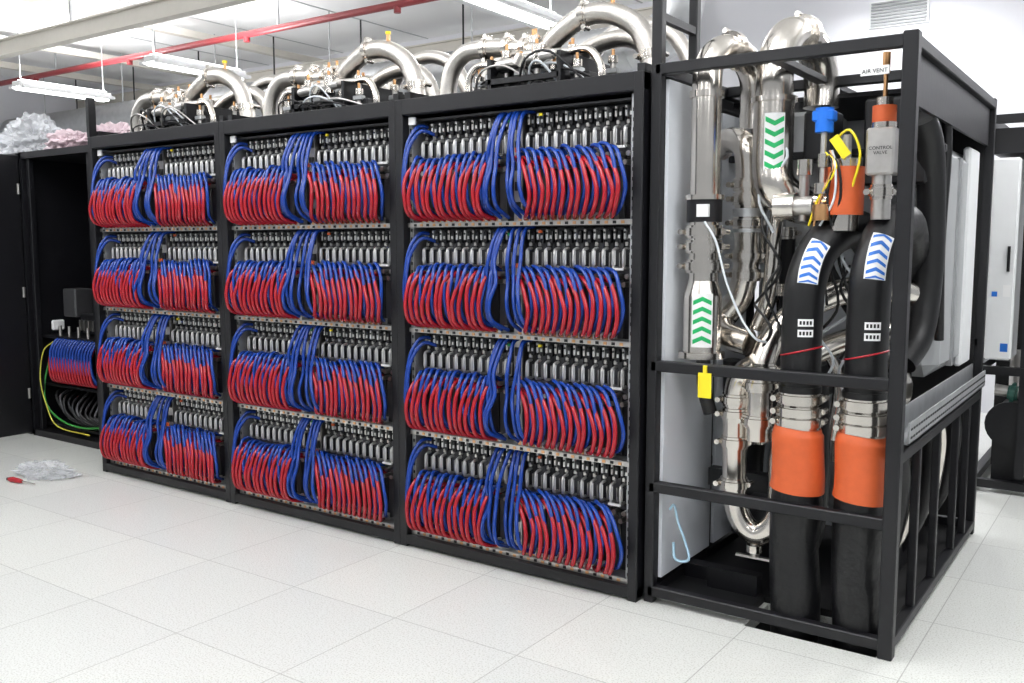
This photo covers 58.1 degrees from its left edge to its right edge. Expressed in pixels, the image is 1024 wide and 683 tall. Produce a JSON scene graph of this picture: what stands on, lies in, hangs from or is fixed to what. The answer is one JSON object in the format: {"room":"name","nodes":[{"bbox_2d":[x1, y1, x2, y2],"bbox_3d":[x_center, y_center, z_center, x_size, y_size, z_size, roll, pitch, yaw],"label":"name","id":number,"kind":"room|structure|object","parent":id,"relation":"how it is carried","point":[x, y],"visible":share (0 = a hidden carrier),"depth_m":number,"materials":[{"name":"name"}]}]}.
{"room":"data center","nodes":[
{"label":"data center","id":0,"kind":"room"},
{"bbox_2d":[0,75,110,153],"bbox_3d":[-11.080,-1.573,9.833,0.100,4.100,14.800,4,7,35],"label":"wall","id":1,"kind":"structure","parent":0,"point":[13,103],"depth_m":14.47,"materials":[{"name":"white paint"}]},
{"bbox_2d":[0,0,652,107],"bbox_3d":[-2.850,-2.676,3.919,20.000,0.680,14.800,4,7,35],"label":"ceiling","id":2,"kind":"structure","parent":0,"point":[95,23],"depth_m":9.51,"materials":[{"name":"white paint"}]},
{"bbox_2d":[9,15,114,101],"bbox_3d":[-5.296,-3.320,10.854,0.320,0.836,1.120,4,7,35],"label":"lamp","id":3,"kind":"object","parent":2,"relation":"hanging from","point":[21,84],"visible":0.94,"depth_m":10.77,"materials":[{"name":"white paint"}]},
{"bbox_2d":[139,6,250,79],"bbox_3d":[-3.237,-3.173,9.443,0.320,0.836,1.120,4,7,35],"label":"lamp","id":4,"kind":"object","parent":2,"relation":"hanging from","point":[155,60],"visible":0.71,"depth_m":9.24,"materials":[{"name":"white paint"}]},
{"bbox_2d":[0,0,437,85],"bbox_3d":[-3.506,-3.512,10.494,11.320,0.380,0.070,4,7,35],"label":"pipe","id":5,"kind":"object","parent":2,"relation":"hanging from","point":[396,5],"visible":0.88,"depth_m":10.11,"materials":[{"name":"red metal"}]},
{"bbox_2d":[65,4,610,110],"bbox_3d":[-2.832,-3.126,11.956,10.800,1.449,0.909,4,7,35],"label":"service pipework","id":6,"kind":"object","parent":2,"relation":"hanging from","point":[462,4],"visible":0.11,"depth_m":11.51,"materials":[{"name":"white paint"}]},
{"bbox_2d":[0,0,704,144],"bbox_3d":[-3.078,-3.231,11.019,11.455,1.052,0.400,4,7,35],"label":"ventilation duct","id":7,"kind":"object","parent":2,"relation":"hanging from","point":[29,129],"visible":0.3,"depth_m":12.29,"materials":[{"name":"silver metal"}]},
{"bbox_2d":[453,0,562,29],"bbox_3d":[0.022,-2.924,7.050,0.320,0.836,1.120,4,7,35],"label":"lamp","id":8,"kind":"object","parent":2,"relation":"hanging from","point":[522,12],"visible":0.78,"depth_m":7.08,"materials":[{"name":"white paint"}]},
{"bbox_2d":[0,413,1023,682],"bbox_3d":[-2.850,1.373,4.340,20.000,0.620,14.800,4,7,35],"label":"floor","id":9,"kind":"structure","parent":0,"point":[106,577],"depth_m":3.81,"materials":[{"name":"tile"}]},
{"bbox_2d":[6,477,35,484],"bbox_3d":[-3.114,0.885,5.852,0.259,0.035,0.035,3,6,24],"label":"screwdriver","id":10,"kind":"object","parent":9,"relation":"on","point":[10,479],"visible":1,"depth_m":5.85,"materials":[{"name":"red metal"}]},
{"bbox_2d":[0,145,100,449],"bbox_3d":[-3.776,-0.351,7.177,2.840,2.220,2.350,4,7,35],"label":"tall cabinet","id":11,"kind":"object","parent":9,"relation":"on","point":[49,379],"visible":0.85,"depth_m":7.22,"materials":[{"name":"metal"}]},
{"bbox_2d":[43,128,87,149],"bbox_3d":[-3.419,-1.561,7.158,0.558,0.187,0.375,4,7,35],"label":"plastic bag","id":12,"kind":"object","parent":11,"relation":"on","point":[61,138],"visible":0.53,"depth_m":7.04,"materials":[{"name":"pink plastic"}]},
{"bbox_2d":[85,60,292,502],"bbox_3d":[-1.850,-0.443,6.155,1.330,2.615,1.388,4,7,35],"label":"rack","id":13,"kind":"object","parent":9,"relation":"on","point":[155,210],"visible":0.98,"depth_m":5.67,"materials":[{"name":"metal"}]},
{"bbox_2d":[96,121,129,132],"bbox_3d":[-3.350,-1.687,7.741,0.871,0.316,0.443,4,7,35],"label":"film","id":14,"kind":"object","parent":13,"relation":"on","point":[120,127],"visible":0.1,"depth_m":7.67,"materials":[{"name":"pink plastic"}]},
{"bbox_2d":[219,31,473,543],"bbox_3d":[-0.761,-0.364,5.396,1.330,2.615,1.388,4,7,35],"label":"rack","id":15,"kind":"object","parent":9,"relation":"on","point":[308,190],"visible":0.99,"depth_m":4.91,"materials":[{"name":"metal"}]},
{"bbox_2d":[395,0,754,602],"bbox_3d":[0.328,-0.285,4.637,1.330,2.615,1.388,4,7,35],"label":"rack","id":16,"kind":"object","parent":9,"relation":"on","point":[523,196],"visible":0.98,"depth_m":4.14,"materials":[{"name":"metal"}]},
{"bbox_2d":[643,0,996,660],"bbox_3d":[1.501,-0.186,4.249,1.018,3.500,1.853,4,7,35],"label":"cooling unit","id":17,"kind":"object","parent":9,"relation":"on","point":[854,405],"visible":0.98,"depth_m":3.73,"materials":[{"name":"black metal"}]},
{"bbox_2d":[977,113,1023,492],"bbox_3d":[3.727,-0.226,5.691,1.420,2.280,1.240,4,7,35],"label":"server cabinet","id":18,"kind":"object","parent":9,"relation":"on","point":[1004,322],"visible":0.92,"depth_m":5.53,"materials":[{"name":"white metal"}]},
{"bbox_2d":[111,0,1023,412],"bbox_3d":[1.426,-1.607,10.164,20.000,4.100,0.100,4,7,35],"label":"wall","id":19,"kind":"structure","parent":0,"point":[984,39],"depth_m":8.40,"materials":[{"name":"white paint"}]},
{"bbox_2d":[869,0,929,29],"bbox_3d":[3.540,-3.016,8.443,0.520,0.240,0.034,4,7,35],"label":"air vent","id":20,"kind":"object","parent":19,"relation":"in","point":[887,13],"visible":1,"depth_m":8.44,"materials":[{"name":"white metal"}]}
]}

